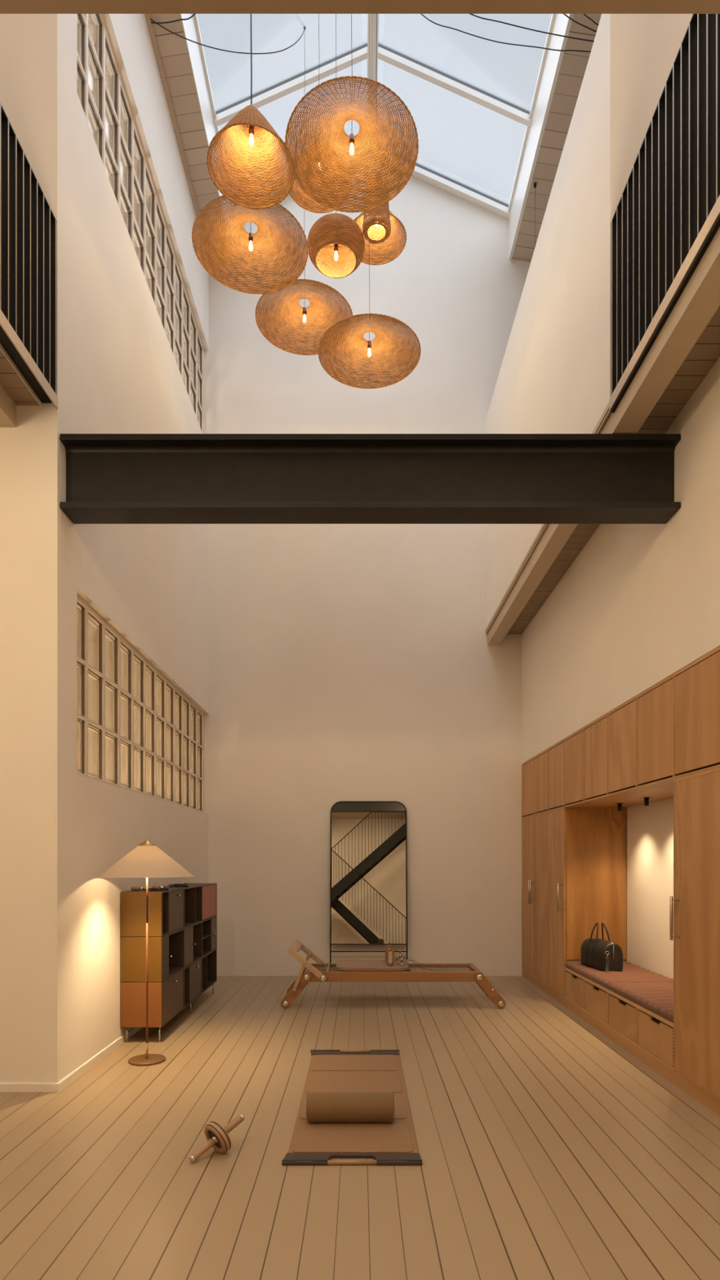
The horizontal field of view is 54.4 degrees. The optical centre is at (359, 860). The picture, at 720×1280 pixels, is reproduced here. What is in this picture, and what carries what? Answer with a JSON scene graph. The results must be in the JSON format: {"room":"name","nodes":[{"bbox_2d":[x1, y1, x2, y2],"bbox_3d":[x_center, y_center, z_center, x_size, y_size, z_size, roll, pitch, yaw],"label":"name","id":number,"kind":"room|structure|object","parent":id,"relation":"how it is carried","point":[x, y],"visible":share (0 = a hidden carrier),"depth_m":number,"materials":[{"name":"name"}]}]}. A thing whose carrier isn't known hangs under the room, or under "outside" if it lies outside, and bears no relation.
{"room":"exercise studio","nodes":[
{"label":"exercise studio","id":0,"kind":"room"},
{"bbox_2d":[0,342,41,405],"bbox_3d":[-2.817,-2.784,0.025,1.765,0.042,8.450,0,0,0],"label":"ceiling","id":1,"kind":"structure","parent":0,"point":[11,381],"depth_m":4.07,"materials":[{"name":"brown wood"}]},
{"bbox_2d":[0,13,65,1082],"bbox_3d":[-2.768,-2.930,4.310,1.863,8.660,0.120,0,0,0],"label":"wall","id":2,"kind":"structure","parent":0,"point":[33,46],"depth_m":4.25,"materials":[{"name":"paint"}]},
{"bbox_2d":[0,384,16,427],"bbox_3d":[-2.168,-2.696,0.025,0.164,0.133,8.450,0,0,0],"label":"trim","id":3,"kind":"structure","parent":2,"relation":"attached to","point":[7,406],"depth_m":4.17,"materials":[{"name":"paint"}]},
{"bbox_2d":[0,343,41,407],"bbox_3d":[-1.933,-2.764,0.025,0.004,0.027,8.450,0,0,0],"label":"trim","id":4,"kind":"structure","parent":2,"relation":"attached to","point":[2,348],"depth_m":3.98,"materials":[{"name":"brown wood"}]},
{"bbox_2d":[0,325,52,403],"bbox_3d":[-1.895,-2.792,0.025,0.070,0.027,8.450,0,0,0],"label":"trim","id":5,"kind":"structure","parent":2,"relation":"attached to","point":[5,341],"depth_m":3.94,"materials":[{"name":"black metal"}]},
{"bbox_2d":[0,102,57,408],"bbox_3d":[-1.866,-3.311,3.433,0.066,1.142,1.659,0,0,0],"label":"gallery railing","id":6,"kind":"object","parent":2,"relation":"attached to","point":[28,223],"visible":0.99,"depth_m":3.90,"materials":[{"name":"black metal"}]},
{"bbox_2d":[0,1082,59,1092],"bbox_3d":[-2.761,1.374,4.243,1.877,0.052,0.014,0,0,0],"label":"baseboard","id":7,"kind":"structure","parent":2,"relation":"attached to","point":[4,1086],"depth_m":4.24,"materials":[{"name":"paint"}]},
{"bbox_2d":[59,433,680,524],"bbox_3d":[0.063,-2.383,4.382,3.794,0.452,0.208,0,0,0],"label":"steel beam","id":8,"kind":"structure","parent":2,"relation":"attached to","point":[112,478],"depth_m":4.37,"materials":[{"name":"black metal"}]},
{"bbox_2d":[65,13,208,1076],"bbox_3d":[-1.902,-2.930,6.435,0.130,8.660,4.130,0,0,0],"label":"wall","id":9,"kind":"structure","parent":0,"point":[149,583],"depth_m":5.35,"materials":[{"name":"paint"}]},
{"bbox_2d":[57,1027,142,1090],"bbox_3d":[-1.830,1.374,6.375,0.014,0.052,4.250,0,0,0],"label":"baseboard","id":10,"kind":"structure","parent":9,"relation":"attached to","point":[90,1063],"depth_m":4.82,"materials":[{"name":"paint"}]},
{"bbox_2d":[76,13,204,433],"bbox_3d":[-1.887,-5.589,6.522,0.101,1.222,3.955,0,0,0],"label":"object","id":11,"kind":"structure","parent":9,"relation":"in","point":[101,93],"depth_m":5.88,"materials":[{"name":"paint"}]},
{"bbox_2d":[76,594,208,814],"bbox_3d":[-1.887,-1.169,6.522,0.101,1.223,3.955,0,0,0],"label":"window","id":12,"kind":"structure","parent":9,"relation":"in","point":[137,732],"depth_m":5.82,"materials":[{"name":"paint"}]},
{"bbox_2d":[144,13,208,253],"bbox_3d":[-1.819,-7.235,6.375,0.035,0.040,4.250,0,0,0],"label":"trim","id":13,"kind":"structure","parent":9,"relation":"attached to","point":[148,18],"depth_m":6.73,"materials":[{"name":"paint"}]},
{"bbox_2d":[149,13,231,260],"bbox_3d":[-2.625,-7.191,5.250,2.150,0.458,6.500,0,0,0],"label":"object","id":14,"kind":"structure","parent":0,"point":[172,48],"depth_m":6.73,"materials":[{"name":"beige wood"}]},
{"bbox_2d":[0,976,719,1279],"bbox_3d":[-0.475,1.460,2.225,6.450,0.120,12.850,0,0,0],"label":"floor","id":15,"kind":"structure","parent":0,"point":[548,1149],"depth_m":3.27,"materials":[{"name":"beige wood"}]},
{"bbox_2d":[97,840,194,1066],"bbox_3d":[-1.489,0.627,4.895,0.646,1.546,0.646,0,0,0],"label":"floor lamp","id":16,"kind":"object","parent":15,"relation":"on","point":[146,860],"visible":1,"depth_m":4.77,"materials":[{"name":"beige fabric"}]},
{"bbox_2d":[120,883,217,1042],"bbox_3d":[-1.661,0.820,6.383,0.343,1.161,2.055,0,0,0],"label":"storage unit","id":17,"kind":"object","parent":15,"relation":"on","point":[182,921],"visible":0.98,"depth_m":5.53,"materials":[{"name":"paint"}]},
{"bbox_2d":[130,884,168,890],"bbox_3d":[-1.661,0.215,5.580,0.268,0.044,0.196,0,0,0],"label":"rope","id":18,"kind":"object","parent":17,"relation":"on","point":[155,887],"visible":0.98,"depth_m":5.51,"materials":[{"name":"brown wood"}]},
{"bbox_2d":[168,883,188,887],"bbox_3d":[-1.621,0.220,6.310,0.176,0.034,0.198,0,0,31],"label":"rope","id":19,"kind":"object","parent":17,"relation":"on","point":[178,884],"visible":1,"depth_m":6.25,"materials":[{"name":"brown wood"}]},
{"bbox_2d":[188,1114,244,1162],"bbox_3d":[-0.680,1.322,3.344,0.157,0.156,0.281,0,0,18],"label":"wheel","id":20,"kind":"object","parent":15,"relation":"on","point":[217,1136],"visible":1,"depth_m":3.31,"materials":[{"name":"brown wood"}]},
{"bbox_2d":[281,1049,422,1165],"bbox_3d":[-0.036,1.389,4.163,0.646,0.021,1.903,0,0,0],"label":"exercise mat","id":21,"kind":"object","parent":15,"relation":"on","point":[394,1143],"visible":0.93,"depth_m":3.67,"materials":[{"name":"beige leather"}]},
{"bbox_2d":[306,1091,394,1122],"bbox_3d":[-0.051,1.310,3.722,0.461,0.153,0.153,0,0,0],"label":"bolster","id":22,"kind":"object","parent":21,"relation":"on","point":[321,1106],"visible":1,"depth_m":3.66,"materials":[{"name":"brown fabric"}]},
{"bbox_2d":[329,800,407,963],"bbox_3d":[0.104,0.337,8.377,0.922,2.112,0.198,0,0,0],"label":"mirror","id":23,"kind":"object","parent":15,"relation":"on","point":[368,874],"visible":0.96,"depth_m":8.39,"materials":[{"name":"mirror"}]},
{"bbox_2d":[280,939,506,1008],"bbox_3d":[0.314,1.111,6.920,2.132,0.578,0.714,0,0,0],"label":"pilates reformer","id":24,"kind":"object","parent":15,"relation":"on","point":[389,969],"visible":1,"depth_m":6.64,"materials":[{"name":"brown wood"}]},
{"bbox_2d":[521,815,533,976],"bbox_3d":[2.232,0.401,8.203,0.650,1.823,0.586,0,0,0],"label":"tall cabinet","id":25,"kind":"object","parent":15,"relation":"on","point":[527,823],"visible":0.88,"depth_m":8.20,"materials":[{"name":"brown wood"}]},
{"bbox_2d":[529,812,547,986],"bbox_3d":[2.232,0.401,7.616,0.650,1.823,0.586,0,0,0],"label":"tall cabinet","id":26,"kind":"object","parent":15,"relation":"on","point":[540,820],"visible":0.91,"depth_m":7.61,"materials":[{"name":"brown wood"}]},
{"bbox_2d":[547,807,626,996],"bbox_3d":[2.232,0.401,7.022,0.650,1.823,0.599,0,0,0],"label":"tall cabinet","id":27,"kind":"object","parent":15,"relation":"on","point":[557,819],"depth_m":6.72,"materials":[{"name":"brown wood"}]},
{"bbox_2d":[564,967,673,1069],"bbox_3d":[2.261,1.167,5.559,0.589,0.290,2.348,0,0,0],"label":"storage bench","id":28,"kind":"object","parent":15,"relation":"on","point":[652,1033],"visible":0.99,"depth_m":5.21,"materials":[{"name":"brown wood"}]},
{"bbox_2d":[564,960,673,989],"bbox_3d":[2.261,0.990,6.141,0.585,0.062,1.159,0,0,0],"label":"bench cushion","id":29,"kind":"object","parent":28,"relation":"on","point":[630,972],"visible":0.71,"depth_m":5.93,"materials":[{"name":"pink fabric"}]},
{"bbox_2d":[580,922,622,971],"bbox_3d":[2.173,0.759,6.282,0.201,0.402,0.466,0,0,-9],"label":"handbag","id":30,"kind":"object","parent":29,"relation":"on","point":[602,954],"visible":1,"depth_m":6.15,"materials":[{"name":"black leather"}]},
{"bbox_2d":[608,982,673,1022],"bbox_3d":[2.261,0.990,4.973,0.585,0.062,1.169,0,0,0],"label":"bench cushion","id":31,"kind":"object","parent":28,"relation":"on","point":[657,998],"visible":0.53,"depth_m":5.07,"materials":[{"name":"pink fabric"}]},
{"bbox_2d":[669,767,719,1101],"bbox_3d":[2.232,0.401,4.091,0.650,1.823,0.586,0,0,0],"label":"tall cabinet","id":32,"kind":"object","parent":15,"relation":"on","point":[695,911],"visible":1,"depth_m":4.08,"materials":[{"name":"brown wood"}]},
{"bbox_2d":[204,160,530,976],"bbox_3d":[-0.075,-3.600,8.575,7.250,10.000,0.150,0,0,0],"label":"wall","id":33,"kind":"structure","parent":0,"point":[348,662],"depth_m":8.50,"materials":[{"name":"paint"}]},
{"bbox_2d":[180,13,232,257],"bbox_3d":[-1.575,-7.575,5.250,0.063,0.550,6.500,0,0,0],"label":"trim","id":34,"kind":"structure","parent":33,"relation":"attached to","point":[188,25],"depth_m":6.77,"materials":[{"name":"white paint"}]},
{"bbox_2d":[509,13,573,259],"bbox_3d":[1.841,-7.575,5.250,0.063,0.550,6.500,0,0,0],"label":"trim","id":35,"kind":"structure","parent":33,"relation":"attached to","point":[562,24],"depth_m":7.08,"materials":[{"name":"white paint"}]},
{"bbox_2d":[487,226,719,644],"bbox_3d":[1.622,-2.684,4.050,0.150,0.132,8.900,0,0,0],"label":"wooden beam","id":36,"kind":"structure","parent":33,"relation":"attached to","point":[700,300],"depth_m":3.83,"materials":[{"name":"paint"}]},
{"bbox_2d":[511,13,601,262],"bbox_3d":[2.622,-7.238,5.250,1.557,0.364,6.500,0,0,0],"label":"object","id":37,"kind":"structure","parent":0,"point":[574,64],"depth_m":6.95,"materials":[{"name":"beige wood"}]},
{"bbox_2d":[470,13,594,41],"label":"cable","id":38,"kind":"object","parent":37,"relation":"hanging from","point":[470,14],"depth_m":6.12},
{"bbox_2d":[533,182,536,247],"bbox_3d":[1.886,-6.096,7.540,0.028,2.392,0.028,0,0,0],"label":"hanging wire","id":39,"kind":"object","parent":37,"relation":"hanging from","point":[535,183],"visible":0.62,"depth_m":7.54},
{"bbox_2d":[485,13,693,628],"bbox_3d":[2.462,-4.952,6.381,1.877,4.295,4.238,0,0,0],"label":"wall","id":40,"kind":"structure","parent":0,"point":[554,376],"depth_m":4.83,"materials":[{"name":"paint"}]},
{"bbox_2d":[485,401,610,634],"bbox_3d":[1.529,-2.777,6.381,0.012,0.054,4.238,0,0,0],"label":"trim","id":41,"kind":"structure","parent":40,"relation":"attached to","point":[606,411],"depth_m":6.32,"materials":[{"name":"paint"}]},
{"bbox_2d":[610,214,719,413],"bbox_3d":[1.536,-2.732,3.231,0.022,0.013,2.062,0,0,0],"label":"trim","id":42,"kind":"structure","parent":40,"relation":"attached to","point":[717,224],"depth_m":3.46,"materials":[{"name":"black metal"}]},
{"bbox_2d":[486,306,719,634],"bbox_3d":[2.467,-2.777,2.150,1.865,0.055,12.700,0,0,0],"label":"balcony underside","id":43,"kind":"structure","parent":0,"point":[705,352],"depth_m":4.33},
{"bbox_2d":[0,0,719,13],"bbox_3d":[-0.185,-2.810,2.033,3.430,0.380,0.266,0,0,0],"label":"ceiling beam","id":44,"kind":"structure","parent":43,"relation":"attached to","point":[6,6],"depth_m":2.15,"materials":[{"name":"wood"}]},
{"bbox_2d":[609,13,719,410],"bbox_3d":[1.552,-3.311,3.212,0.066,1.142,2.100,0,0,0],"label":"gallery railing","id":45,"kind":"object","parent":43,"relation":"attached to","point":[668,205],"visible":0.92,"depth_m":3.49,"materials":[{"name":"black metal"}]},
{"bbox_2d":[521,356,719,978],"bbox_3d":[2.332,-0.675,2.150,0.737,4.150,12.700,0,0,0],"label":"wall","id":46,"kind":"structure","parent":0,"point":[638,604],"depth_m":5.46,"materials":[{"name":"paint"}]},
{"bbox_2d":[521,757,533,818],"bbox_3d":[2.260,-0.841,8.203,0.594,0.658,0.586,0,0,0],"label":"upper cabinet","id":47,"kind":"object","parent":46,"relation":"attached to","point":[527,767],"visible":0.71,"depth_m":8.20,"materials":[{"name":"brown wood"}]},
{"bbox_2d":[533,748,547,815],"bbox_3d":[2.260,-0.841,7.616,0.594,0.658,0.586,0,0,0],"label":"upper cabinet","id":48,"kind":"object","parent":46,"relation":"attached to","point":[540,761],"visible":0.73,"depth_m":7.61,"materials":[{"name":"brown wood"}]},
{"bbox_2d":[547,739,564,811],"bbox_3d":[2.260,-0.841,7.028,0.594,0.658,0.586,0,0,0],"label":"upper cabinet","id":49,"kind":"object","parent":46,"relation":"attached to","point":[556,752],"visible":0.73,"depth_m":7.01,"materials":[{"name":"brown wood"}]},
{"bbox_2d":[564,727,644,807],"bbox_3d":[2.260,-0.841,6.441,0.594,0.658,0.586,0,0,0],"label":"upper cabinet","id":50,"kind":"object","parent":46,"relation":"attached to","point":[574,743],"visible":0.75,"depth_m":6.42,"materials":[{"name":"brown wood"}]},
{"bbox_2d":[616,803,622,810],"bbox_3d":[2.325,-0.479,6.270,0.060,0.066,0.060,0,0,0],"label":"ceiling spotlight","id":51,"kind":"object","parent":50,"relation":"attached to","point":[619,805],"visible":1,"depth_m":6.26,"materials":[{"name":"black metal"}]},
{"bbox_2d":[522,969,719,1116],"bbox_3d":[1.980,1.356,6.147,0.026,0.088,4.700,0,0,0],"label":"trim","id":52,"kind":"structure","parent":46,"relation":"attached to","point":[695,1091],"depth_m":4.94,"materials":[{"name":"brown wood"}]},
{"bbox_2d":[523,645,719,763],"bbox_3d":[2.260,-1.172,6.147,0.593,0.004,4.700,0,0,0],"label":"trim","id":53,"kind":"structure","parent":46,"relation":"attached to","point":[719,646],"depth_m":4.96,"materials":[{"name":"brown wood"}]},
{"bbox_2d":[583,713,673,802],"bbox_3d":[2.260,-0.841,5.853,0.594,0.658,0.586,0,0,0],"label":"upper cabinet","id":54,"kind":"object","parent":46,"relation":"attached to","point":[595,734],"visible":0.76,"depth_m":5.84,"materials":[{"name":"brown wood"}]},
{"bbox_2d":[642,797,649,805],"bbox_3d":[2.325,-0.479,5.680,0.060,0.066,0.060,0,0,0],"label":"ceiling spotlight","id":55,"kind":"object","parent":54,"relation":"attached to","point":[646,799],"visible":1,"depth_m":5.67,"materials":[{"name":"black metal"}]},
{"bbox_2d":[607,696,673,795],"bbox_3d":[2.260,-0.841,5.266,0.594,0.658,0.586,0,0,0],"label":"upper cabinet","id":56,"kind":"object","parent":46,"relation":"attached to","point":[622,720],"visible":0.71,"depth_m":5.24,"materials":[{"name":"brown wood"}]},
{"bbox_2d":[636,674,673,788],"bbox_3d":[2.260,-0.841,4.678,0.594,0.658,0.586,0,0,0],"label":"upper cabinet","id":57,"kind":"object","parent":46,"relation":"attached to","point":[655,705],"visible":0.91,"depth_m":4.66,"materials":[{"name":"brown wood"}]},
{"bbox_2d":[673,646,719,778],"bbox_3d":[2.260,-0.841,4.091,0.594,0.658,0.586,0,0,0],"label":"upper cabinet","id":58,"kind":"object","parent":46,"relation":"attached to","point":[696,686],"visible":1,"depth_m":4.08,"materials":[{"name":"brown wood"}]},
{"bbox_3d":[0.125,-7.850,1.950,3.650,1.600,0.100,0,0,0],"label":"skylight","id":59,"kind":"object","parent":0,"visible":0},
{"bbox_2d":[192,13,555,219],"bbox_3d":[0.134,-8.196,5.300,3.359,0.842,6.600,0,0,0],"label":"frame","id":60,"kind":"structure","parent":59,"relation":"attached to","point":[361,53],"depth_m":7.38,"materials":[{"name":"white metal"}]},
{"bbox_2d":[151,13,308,294],"bbox_3d":[-1.052,-6.647,5.870,1.257,2.965,0.975,0,0,-25],"label":"pendant","id":61,"kind":"object","parent":60,"relation":"hanging from","point":[250,238],"visible":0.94,"depth_m":6.02,"materials":[{"name":"wicker"}]},
{"bbox_2d":[248,232,253,243],"bbox_3d":[-0.925,-5.279,5.930,0.039,0.078,0.038,0,0,0],"label":"socket","id":62,"kind":"object","parent":61,"relation":"attached to","point":[251,236],"depth_m":5.92,"materials":[{"name":"brown metal"}]},
{"bbox_2d":[206,13,295,209],"bbox_3d":[-0.761,-6.525,4.910,0.614,3.358,0.614,0,0,-24],"label":"pendant","id":63,"kind":"object","parent":60,"relation":"hanging from","point":[248,118],"visible":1,"depth_m":5.03,"materials":[{"name":"wicker"}]},
{"bbox_2d":[248,124,253,137],"bbox_3d":[-0.761,-5.125,4.910,0.039,0.078,0.038,0,0,0],"label":"socket","id":64,"kind":"object","parent":63,"relation":"attached to","point":[251,127],"depth_m":4.90,"materials":[{"name":"brown metal"}]},
{"bbox_2d":[150,18,352,355],"bbox_3d":[-0.851,-6.827,6.545,0.974,2.943,2.015,0,0,35],"label":"pendant","id":65,"kind":"object","parent":60,"relation":"hanging from","point":[293,304],"visible":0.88,"depth_m":7.02,"materials":[{"name":"wicker"}]},
{"bbox_2d":[302,306,306,315],"bbox_3d":[-0.552,-5.471,6.970,0.039,0.078,0.038,0,0,0],"label":"socket","id":66,"kind":"object","parent":65,"relation":"attached to","point":[304,308],"depth_m":6.96,"materials":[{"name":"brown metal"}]},
{"bbox_2d":[286,13,351,213],"bbox_3d":[-0.378,-7.307,6.450,0.607,2.140,0.606,0,0,-24],"label":"pendant","id":67,"kind":"object","parent":60,"relation":"hanging from","point":[306,201],"visible":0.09,"depth_m":6.64,"materials":[{"name":"wicker"}]},
{"bbox_2d":[353,211,364,234],"label":"pendant","id":68,"kind":"object","parent":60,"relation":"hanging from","point":[360,217],"depth_m":6.95,"materials":[{"name":"wicker"}]},
{"bbox_2d":[362,178,391,244],"label":"pendant","id":69,"kind":"object","parent":60,"relation":"hanging from","point":[373,219],"depth_m":5.95,"materials":[{"name":"wicker"}]},
{"bbox_2d":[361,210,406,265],"label":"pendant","id":70,"kind":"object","parent":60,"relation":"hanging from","point":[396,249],"depth_m":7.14,"materials":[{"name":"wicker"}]},
{"bbox_2d":[284,13,598,213],"bbox_3d":[0.759,-6.841,5.659,2.936,3.359,0.975,0,0,-33],"label":"pendant","id":71,"kind":"object","parent":60,"relation":"hanging from","point":[352,140],"visible":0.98,"depth_m":5.18,"materials":[{"name":"wicker"}]},
{"bbox_2d":[349,133,354,146],"bbox_3d":[-0.060,-5.277,5.120,0.039,0.078,0.038,0,0,0],"label":"socket","id":72,"kind":"object","parent":71,"relation":"attached to","point":[351,136],"depth_m":5.11,"materials":[{"name":"brown metal"}]},
{"bbox_2d":[306,13,596,278],"bbox_3d":[0.905,-6.858,6.029,2.753,3.192,0.509,0,0,6],"label":"pendant","id":73,"kind":"object","parent":60,"relation":"hanging from","point":[326,232],"visible":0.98,"depth_m":6.05,"materials":[{"name":"wicker"}]},
{"bbox_2d":[333,244,337,253],"bbox_3d":[-0.210,-5.386,6.150,0.039,0.078,0.038,0,0,0],"label":"socket","id":74,"kind":"object","parent":73,"relation":"attached to","point":[335,246],"depth_m":6.14,"materials":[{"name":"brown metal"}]},
{"bbox_2d":[317,13,591,388],"bbox_3d":[0.940,-6.680,6.670,2.679,3.818,0.974,0,0,-3],"label":"pendant","id":75,"kind":"object","parent":60,"relation":"hanging from","point":[358,320],"visible":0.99,"depth_m":6.71,"materials":[{"name":"wicker"}]},
{"bbox_2d":[367,340,371,350],"bbox_3d":[0.089,-4.886,6.630,0.039,0.078,0.038,0,0,0],"label":"socket","id":76,"kind":"object","parent":75,"relation":"attached to","point":[369,344],"depth_m":6.62,"materials":[{"name":"brown metal"}]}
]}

